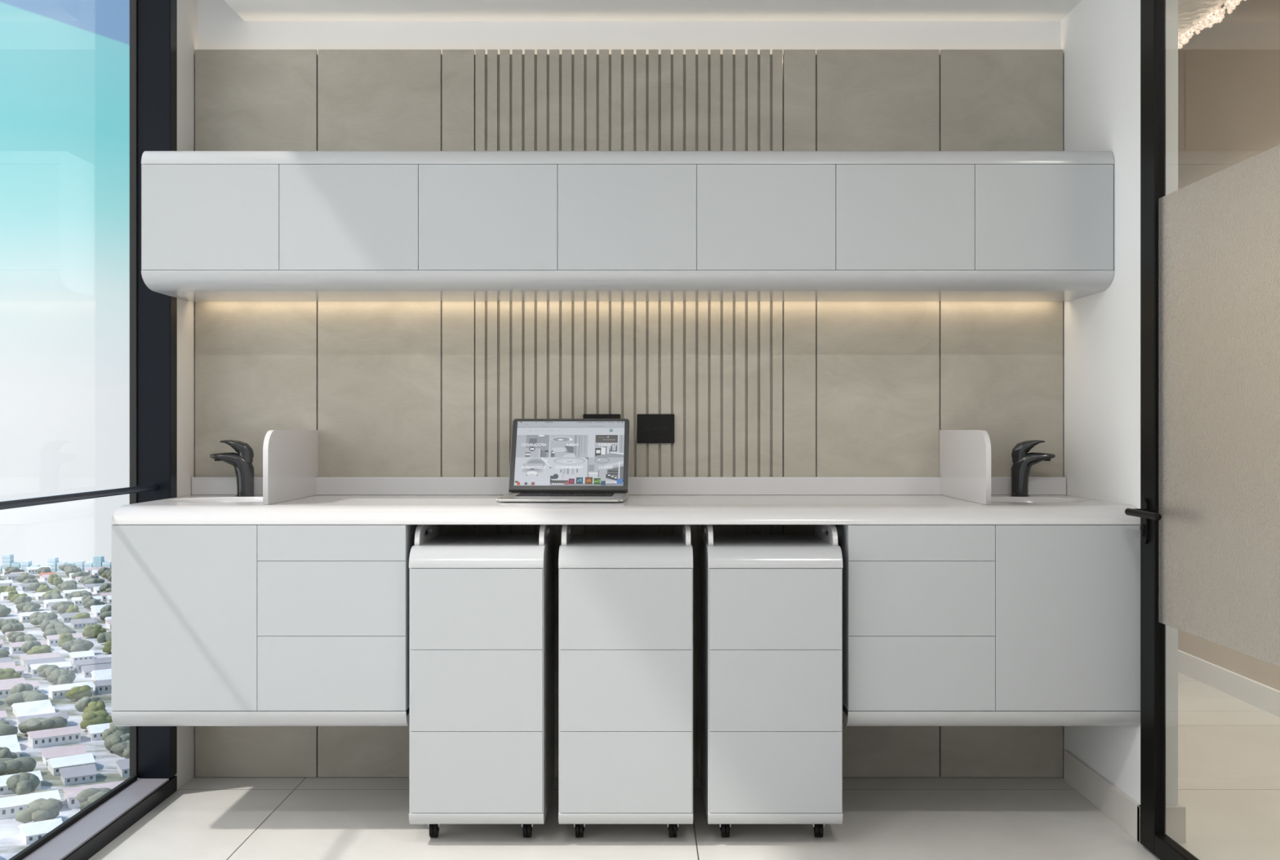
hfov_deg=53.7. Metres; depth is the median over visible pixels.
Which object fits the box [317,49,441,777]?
wall panel
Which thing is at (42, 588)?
tree
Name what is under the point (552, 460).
laptop
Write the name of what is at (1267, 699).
baseboard
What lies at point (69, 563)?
tower block
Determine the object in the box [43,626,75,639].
tree
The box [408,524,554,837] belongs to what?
trolley
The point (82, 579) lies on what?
tree
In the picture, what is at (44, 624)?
tree
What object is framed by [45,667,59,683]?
tree
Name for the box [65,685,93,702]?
tree
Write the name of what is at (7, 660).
house
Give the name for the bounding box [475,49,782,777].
wall panel
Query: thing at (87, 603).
tree
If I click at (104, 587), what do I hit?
tree
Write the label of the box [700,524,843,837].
trolley
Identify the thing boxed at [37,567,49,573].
tree
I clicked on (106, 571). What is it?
tree
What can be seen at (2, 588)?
tree
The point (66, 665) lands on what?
house
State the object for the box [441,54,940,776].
trim
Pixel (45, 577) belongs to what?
house
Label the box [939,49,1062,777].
wall panel
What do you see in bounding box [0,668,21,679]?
tree
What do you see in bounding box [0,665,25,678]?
house
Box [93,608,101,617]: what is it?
house
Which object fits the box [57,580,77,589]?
tree
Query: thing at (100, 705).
tree
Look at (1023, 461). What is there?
tap
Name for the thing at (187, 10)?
wall
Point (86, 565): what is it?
tower block
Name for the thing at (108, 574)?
tree
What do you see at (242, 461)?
tap
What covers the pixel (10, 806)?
house
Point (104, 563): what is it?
tower block
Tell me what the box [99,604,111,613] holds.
tree
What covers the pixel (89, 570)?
house
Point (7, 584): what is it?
house
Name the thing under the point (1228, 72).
wall
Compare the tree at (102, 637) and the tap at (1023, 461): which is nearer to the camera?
the tap at (1023, 461)
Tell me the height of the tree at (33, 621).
7.578 m
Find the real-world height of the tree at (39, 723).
6.871 m
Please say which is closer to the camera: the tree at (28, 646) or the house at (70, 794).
the house at (70, 794)
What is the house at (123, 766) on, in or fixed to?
on the ground
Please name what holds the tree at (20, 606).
on the ground
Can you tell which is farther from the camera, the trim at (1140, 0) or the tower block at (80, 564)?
the tower block at (80, 564)
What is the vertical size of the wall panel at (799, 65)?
2.303 m
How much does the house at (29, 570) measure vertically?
5.000 m
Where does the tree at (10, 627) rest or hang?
on the ground
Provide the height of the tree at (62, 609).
6.724 m
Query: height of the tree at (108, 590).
6.451 m
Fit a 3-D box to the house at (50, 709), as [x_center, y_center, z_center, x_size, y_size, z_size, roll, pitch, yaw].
[-231.243,108.800,483.787,13.000,4.600,11.000,0,0,-31]
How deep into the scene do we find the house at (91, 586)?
870.44 m
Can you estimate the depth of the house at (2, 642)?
637.14 m
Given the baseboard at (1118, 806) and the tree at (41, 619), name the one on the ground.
the tree at (41, 619)
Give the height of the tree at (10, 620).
7.322 m
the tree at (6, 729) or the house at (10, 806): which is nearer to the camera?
the house at (10, 806)
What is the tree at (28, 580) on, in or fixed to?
on the ground
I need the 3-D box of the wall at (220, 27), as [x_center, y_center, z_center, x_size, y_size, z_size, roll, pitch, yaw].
[-0.041,-0.375,4.098,2.962,2.950,0.125,0,0,0]
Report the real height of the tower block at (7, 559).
13.140 m
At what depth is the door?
2.99 m
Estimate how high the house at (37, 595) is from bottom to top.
4.600 m
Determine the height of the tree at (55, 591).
7.132 m
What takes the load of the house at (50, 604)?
on the ground
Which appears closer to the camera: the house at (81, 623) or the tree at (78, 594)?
the house at (81, 623)
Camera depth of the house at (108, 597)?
811.24 m
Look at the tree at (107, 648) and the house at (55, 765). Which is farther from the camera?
the tree at (107, 648)
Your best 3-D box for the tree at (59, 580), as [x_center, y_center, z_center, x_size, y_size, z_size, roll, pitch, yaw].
[-413.586,107.922,899.246,7.030,6.677,6.688,0,0,-33]
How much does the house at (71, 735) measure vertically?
5.000 m
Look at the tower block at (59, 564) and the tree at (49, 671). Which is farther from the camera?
the tower block at (59, 564)
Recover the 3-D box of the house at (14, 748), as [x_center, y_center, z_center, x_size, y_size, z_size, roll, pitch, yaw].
[-216.868,108.800,427.190,13.000,4.600,11.000,0,0,-33]
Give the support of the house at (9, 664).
on the ground
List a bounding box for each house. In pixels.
[0,579,13,586]
[0,582,9,586]
[0,591,23,599]
[0,639,4,648]
[0,657,12,662]
[0,662,15,667]
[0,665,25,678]
[0,677,25,684]
[0,680,40,698]
[0,710,7,720]
[0,734,17,745]
[0,742,21,758]
[0,770,43,795]
[0,790,61,820]
[4,631,27,641]
[6,573,31,581]
[8,640,47,654]
[11,699,52,716]
[13,603,38,613]
[15,706,55,721]
[16,711,69,727]
[17,610,51,622]
[17,817,62,845]
[19,582,47,591]
[19,652,61,666]
[23,657,66,672]
[26,566,51,573]
[26,725,82,748]
[29,661,71,677]
[34,592,45,600]
[39,572,54,579]
[40,744,87,766]
[41,573,57,581]
[43,598,67,608]
[45,633,83,646]
[45,752,95,776]
[47,600,71,610]
[48,681,94,699]
[58,764,97,786]
[60,612,85,622]
[62,588,91,598]
[62,781,124,809]
[68,573,74,579]
[68,650,94,662]
[70,617,97,629]
[71,595,102,606]
[73,657,111,672]
[75,576,82,583]
[80,663,111,677]
[83,582,111,591]
[84,566,109,574]
[86,723,110,741]
[89,604,106,613]
[90,669,111,680]
[91,569,101,576]
[92,586,101,594]
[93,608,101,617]
[93,679,111,694]
[95,675,111,680]
[99,592,111,601]
[105,619,111,630]
[106,595,111,604]
[115,758,129,777]
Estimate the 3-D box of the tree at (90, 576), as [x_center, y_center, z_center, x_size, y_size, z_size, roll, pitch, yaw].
[-389.941,106.895,898.027,10.218,8.409,10.387,0,0,-33]
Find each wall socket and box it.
[582,413,620,418]
[636,413,674,443]
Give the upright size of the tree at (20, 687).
7.287 m
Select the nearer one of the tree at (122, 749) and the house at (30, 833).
the house at (30, 833)
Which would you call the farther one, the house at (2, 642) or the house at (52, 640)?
the house at (52, 640)
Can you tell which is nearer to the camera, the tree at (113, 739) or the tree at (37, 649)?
the tree at (113, 739)
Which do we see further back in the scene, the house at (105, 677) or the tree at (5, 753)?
the house at (105, 677)
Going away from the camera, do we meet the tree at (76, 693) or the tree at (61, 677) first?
the tree at (76, 693)
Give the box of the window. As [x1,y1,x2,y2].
[0,0,177,859]
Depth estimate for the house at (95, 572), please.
962.55 m
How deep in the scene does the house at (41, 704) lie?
493.97 m
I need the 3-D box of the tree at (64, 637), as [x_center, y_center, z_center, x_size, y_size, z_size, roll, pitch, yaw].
[-291.698,107.335,643.853,8.329,7.911,7.924,0,0,-33]
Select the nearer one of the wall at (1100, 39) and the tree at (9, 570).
the wall at (1100, 39)
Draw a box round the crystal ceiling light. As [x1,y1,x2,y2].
[1177,0,1246,48]
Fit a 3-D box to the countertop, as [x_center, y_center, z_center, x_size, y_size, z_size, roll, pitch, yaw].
[-0.035,0.235,3.686,2.750,0.174,0.627,0,0,0]
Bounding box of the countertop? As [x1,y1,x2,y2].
[111,476,1140,524]
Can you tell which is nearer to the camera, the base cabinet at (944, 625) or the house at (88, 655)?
the base cabinet at (944, 625)
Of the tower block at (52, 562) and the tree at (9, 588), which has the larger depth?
the tower block at (52, 562)
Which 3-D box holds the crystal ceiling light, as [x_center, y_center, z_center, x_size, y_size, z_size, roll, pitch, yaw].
[1.899,-1.653,4.747,0.398,0.394,2.805,0,0,0]
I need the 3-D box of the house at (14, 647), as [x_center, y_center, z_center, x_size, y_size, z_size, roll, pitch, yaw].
[-307.340,108.600,635.147,16.500,5.000,11.000,0,0,-35]
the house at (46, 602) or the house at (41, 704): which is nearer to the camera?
the house at (41, 704)
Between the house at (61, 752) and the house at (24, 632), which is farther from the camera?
the house at (24, 632)
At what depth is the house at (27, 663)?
585.10 m
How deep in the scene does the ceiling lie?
3.93 m
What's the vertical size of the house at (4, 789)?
4.600 m
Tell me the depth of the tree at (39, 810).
355.06 m
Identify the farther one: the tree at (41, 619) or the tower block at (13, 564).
the tower block at (13, 564)
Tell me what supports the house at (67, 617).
on the ground
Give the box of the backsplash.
[191,476,1066,495]
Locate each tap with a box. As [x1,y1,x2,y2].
[209,440,254,496]
[1010,440,1055,496]
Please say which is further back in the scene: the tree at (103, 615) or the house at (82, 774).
the tree at (103, 615)
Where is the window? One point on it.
(153, 23)
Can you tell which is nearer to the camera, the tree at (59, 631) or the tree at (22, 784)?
the tree at (22, 784)
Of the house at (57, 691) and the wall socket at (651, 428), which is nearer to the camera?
the wall socket at (651, 428)
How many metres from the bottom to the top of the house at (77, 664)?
5.000 m
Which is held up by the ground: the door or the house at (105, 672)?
the house at (105, 672)
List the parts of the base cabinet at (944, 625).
panel, drawer, drawer, drawer, frame, door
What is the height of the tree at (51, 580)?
7.765 m
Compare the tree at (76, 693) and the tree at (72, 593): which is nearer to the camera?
the tree at (76, 693)
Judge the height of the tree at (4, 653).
6.732 m
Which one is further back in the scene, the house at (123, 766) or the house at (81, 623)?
the house at (81, 623)
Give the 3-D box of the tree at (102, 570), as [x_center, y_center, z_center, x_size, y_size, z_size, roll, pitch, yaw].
[-405.229,107.348,955.801,9.117,7.503,9.268,0,0,-33]
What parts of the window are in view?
safety rail, sill, frame sill, frame post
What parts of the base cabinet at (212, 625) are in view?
door, frame, drawer, drawer, drawer, panel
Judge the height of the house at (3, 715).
5.000 m
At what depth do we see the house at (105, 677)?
548.58 m
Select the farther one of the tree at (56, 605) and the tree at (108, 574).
the tree at (108, 574)
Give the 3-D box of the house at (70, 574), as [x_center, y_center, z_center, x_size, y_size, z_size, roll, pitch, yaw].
[-420.577,108.900,945.066,10.000,4.400,11.000,0,0,-33]
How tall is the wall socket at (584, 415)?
0.092 m
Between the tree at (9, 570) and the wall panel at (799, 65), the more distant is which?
the tree at (9, 570)
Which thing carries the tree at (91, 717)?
on the ground
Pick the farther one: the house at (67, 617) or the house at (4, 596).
the house at (4, 596)
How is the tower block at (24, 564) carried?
on the ground
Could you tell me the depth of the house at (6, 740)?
438.86 m
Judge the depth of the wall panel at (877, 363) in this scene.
4.00 m
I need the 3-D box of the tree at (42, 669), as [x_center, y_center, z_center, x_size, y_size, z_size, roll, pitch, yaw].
[-262.400,107.819,564.549,12.288,6.562,9.198,0,0,-33]
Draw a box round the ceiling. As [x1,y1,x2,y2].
[224,0,1081,21]
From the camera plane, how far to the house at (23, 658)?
597.37 m
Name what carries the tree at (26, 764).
on the ground
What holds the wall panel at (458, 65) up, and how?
attached to the wall at (220, 27)
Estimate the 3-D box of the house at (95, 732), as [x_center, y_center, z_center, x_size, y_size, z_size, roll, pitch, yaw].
[-193.312,108.800,459.291,13.000,4.600,11.000,0,0,-31]
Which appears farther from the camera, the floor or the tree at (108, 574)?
the tree at (108, 574)
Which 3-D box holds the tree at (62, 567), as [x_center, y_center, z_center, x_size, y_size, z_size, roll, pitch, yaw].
[-443.446,107.697,980.916,13.323,6.806,9.341,0,0,-33]
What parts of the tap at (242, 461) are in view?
lever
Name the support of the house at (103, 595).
on the ground
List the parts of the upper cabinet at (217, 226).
door, door, door, door, door, door, door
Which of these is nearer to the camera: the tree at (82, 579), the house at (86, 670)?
the house at (86, 670)
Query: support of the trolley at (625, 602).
on the floor
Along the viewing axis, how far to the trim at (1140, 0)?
3.36 m
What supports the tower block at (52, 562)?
on the ground
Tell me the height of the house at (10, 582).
5.000 m
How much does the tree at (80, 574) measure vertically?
6.649 m
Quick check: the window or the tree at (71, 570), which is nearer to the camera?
the window
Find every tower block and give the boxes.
[1,554,13,570]
[11,562,20,568]
[20,560,31,571]
[48,557,58,571]
[57,562,67,571]
[66,562,75,565]
[75,560,85,571]
[84,562,93,571]
[93,556,104,567]
[102,561,111,568]
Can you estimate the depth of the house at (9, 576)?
931.57 m
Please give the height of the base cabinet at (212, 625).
0.548 m
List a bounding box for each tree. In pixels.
[0,586,8,594]
[0,604,11,617]
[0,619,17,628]
[0,622,24,635]
[0,648,9,657]
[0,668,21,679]
[0,720,17,736]
[0,746,17,759]
[0,756,36,776]
[1,618,19,626]
[4,566,24,574]
[4,586,16,592]
[5,689,48,706]
[5,772,39,795]
[6,631,26,642]
[7,591,18,600]
[8,683,33,694]
[9,593,27,602]
[13,595,31,604]
[14,798,62,823]
[15,574,35,582]
[15,602,40,612]
[15,634,36,642]
[17,716,67,734]
[20,640,40,653]
[22,578,38,583]
[24,605,39,612]
[26,582,47,592]
[26,644,53,654]
[29,612,47,620]
[30,612,57,626]
[35,614,55,625]
[36,585,49,592]
[36,664,64,678]
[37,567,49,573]
[40,618,59,631]
[41,590,61,599]
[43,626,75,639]
[44,592,62,599]
[44,622,68,631]
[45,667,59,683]
[47,573,57,584]
[49,669,75,684]
[51,601,74,610]
[53,577,63,586]
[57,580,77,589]
[57,604,74,614]
[57,633,75,647]
[58,564,76,571]
[60,582,77,591]
[60,640,93,653]
[64,565,76,571]
[65,567,81,576]
[65,605,79,613]
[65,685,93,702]
[68,590,92,598]
[71,571,89,579]
[71,613,90,619]
[72,591,90,597]
[74,697,98,712]
[75,787,111,810]
[80,576,86,583]
[80,710,112,729]
[81,595,94,600]
[81,599,104,608]
[82,624,106,638]
[83,574,98,582]
[83,578,105,584]
[83,700,106,714]
[97,567,110,575]
[97,631,111,643]
[98,583,111,592]
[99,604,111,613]
[99,610,111,620]
[102,587,111,592]
[102,640,111,653]
[102,722,129,741]
[103,568,111,577]
[103,733,129,752]
[106,571,111,582]
[111,740,129,759]
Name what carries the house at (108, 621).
on the ground
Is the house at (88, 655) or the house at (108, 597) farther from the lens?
the house at (108, 597)
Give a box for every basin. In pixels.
[167,497,262,502]
[991,497,1089,502]
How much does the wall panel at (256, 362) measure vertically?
2.303 m
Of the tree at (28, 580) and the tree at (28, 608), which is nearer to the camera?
the tree at (28, 608)
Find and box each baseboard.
[1063,750,1186,843]
[1177,649,1279,717]
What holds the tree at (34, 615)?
on the ground
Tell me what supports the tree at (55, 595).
on the ground
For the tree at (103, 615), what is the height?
6.437 m
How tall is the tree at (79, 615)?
6.070 m
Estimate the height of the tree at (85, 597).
7.612 m
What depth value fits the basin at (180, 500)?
3.85 m
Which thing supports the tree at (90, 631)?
on the ground
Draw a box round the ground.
[0,571,137,859]
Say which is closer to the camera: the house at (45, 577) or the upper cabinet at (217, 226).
the upper cabinet at (217, 226)
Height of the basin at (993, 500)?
0.117 m
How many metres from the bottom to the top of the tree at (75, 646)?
7.736 m
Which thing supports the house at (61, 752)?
on the ground
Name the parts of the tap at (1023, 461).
lever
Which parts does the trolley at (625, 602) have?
handle panel, drawer, drawer, drawer, handle panel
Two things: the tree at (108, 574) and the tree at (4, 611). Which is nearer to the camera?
the tree at (4, 611)
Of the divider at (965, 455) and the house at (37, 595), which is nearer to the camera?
the divider at (965, 455)
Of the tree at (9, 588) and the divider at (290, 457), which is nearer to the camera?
the divider at (290, 457)
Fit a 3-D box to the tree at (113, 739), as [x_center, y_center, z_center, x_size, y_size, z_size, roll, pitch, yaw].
[-178.448,107.721,435.602,10.520,7.186,9.651,0,0,-33]
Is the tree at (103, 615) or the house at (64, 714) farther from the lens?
the tree at (103, 615)
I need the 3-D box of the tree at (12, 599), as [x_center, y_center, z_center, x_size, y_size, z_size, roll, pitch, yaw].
[-397.840,108.121,811.023,10.618,6.260,6.967,0,0,-33]
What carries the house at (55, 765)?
on the ground
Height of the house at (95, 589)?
4.400 m
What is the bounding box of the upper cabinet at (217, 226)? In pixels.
[141,151,1114,302]
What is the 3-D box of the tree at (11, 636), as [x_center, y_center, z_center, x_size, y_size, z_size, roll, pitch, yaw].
[-323.117,107.963,658.676,11.750,6.274,8.796,0,0,-33]
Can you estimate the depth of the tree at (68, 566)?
965.61 m
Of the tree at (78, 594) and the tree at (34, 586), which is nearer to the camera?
the tree at (78, 594)
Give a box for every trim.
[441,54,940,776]
[1140,0,1142,844]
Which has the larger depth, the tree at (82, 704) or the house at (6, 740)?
the tree at (82, 704)
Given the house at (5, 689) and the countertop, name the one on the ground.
the house at (5, 689)
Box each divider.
[262,430,318,504]
[939,430,991,504]
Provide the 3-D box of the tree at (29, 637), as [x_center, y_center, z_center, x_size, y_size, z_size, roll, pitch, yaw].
[-314.276,107.969,647.272,9.747,6.658,8.942,0,0,-33]
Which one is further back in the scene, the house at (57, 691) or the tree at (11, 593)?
the tree at (11, 593)
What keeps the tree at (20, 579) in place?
on the ground
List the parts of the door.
lever, handle plate, rail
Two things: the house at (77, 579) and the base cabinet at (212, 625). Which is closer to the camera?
the base cabinet at (212, 625)
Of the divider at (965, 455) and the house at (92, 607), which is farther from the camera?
the house at (92, 607)
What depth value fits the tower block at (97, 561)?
993.11 m
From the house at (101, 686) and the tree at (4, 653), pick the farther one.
the tree at (4, 653)
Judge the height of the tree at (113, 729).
8.380 m
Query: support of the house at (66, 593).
on the ground
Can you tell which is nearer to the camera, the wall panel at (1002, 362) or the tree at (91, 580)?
the wall panel at (1002, 362)
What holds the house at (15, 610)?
on the ground
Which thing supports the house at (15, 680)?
on the ground
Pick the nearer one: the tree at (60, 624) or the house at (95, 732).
the house at (95, 732)
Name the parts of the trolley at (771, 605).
handle panel, drawer, drawer, drawer, handle panel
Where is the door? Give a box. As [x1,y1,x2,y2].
[1124,0,1279,859]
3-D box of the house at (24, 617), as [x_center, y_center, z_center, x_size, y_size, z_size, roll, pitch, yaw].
[-353.291,108.600,739.037,16.500,5.000,11.000,0,0,-35]
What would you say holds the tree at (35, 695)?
on the ground
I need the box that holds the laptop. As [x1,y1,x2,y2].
[495,418,630,502]
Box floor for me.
[88,672,1279,859]
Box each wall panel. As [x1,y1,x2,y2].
[195,49,317,777]
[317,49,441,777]
[442,49,474,534]
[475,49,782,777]
[783,49,815,534]
[816,49,939,777]
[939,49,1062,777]
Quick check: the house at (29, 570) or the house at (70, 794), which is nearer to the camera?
the house at (70, 794)
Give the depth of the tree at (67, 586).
863.25 m
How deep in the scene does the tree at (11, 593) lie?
817.90 m
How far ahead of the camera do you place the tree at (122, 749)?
422.05 m
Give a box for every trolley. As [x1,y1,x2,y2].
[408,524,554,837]
[558,524,693,837]
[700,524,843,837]
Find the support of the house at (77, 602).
on the ground
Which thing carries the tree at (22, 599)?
on the ground
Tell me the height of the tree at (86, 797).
7.513 m
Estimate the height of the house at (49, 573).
4.400 m
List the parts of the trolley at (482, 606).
handle panel, drawer, drawer, drawer, handle panel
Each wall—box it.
[173,0,197,790]
[197,0,1060,54]
[1060,0,1177,805]
[1177,0,1279,691]
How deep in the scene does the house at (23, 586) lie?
872.46 m
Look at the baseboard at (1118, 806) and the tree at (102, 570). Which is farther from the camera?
the tree at (102, 570)
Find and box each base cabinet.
[111,524,442,726]
[826,524,1140,726]

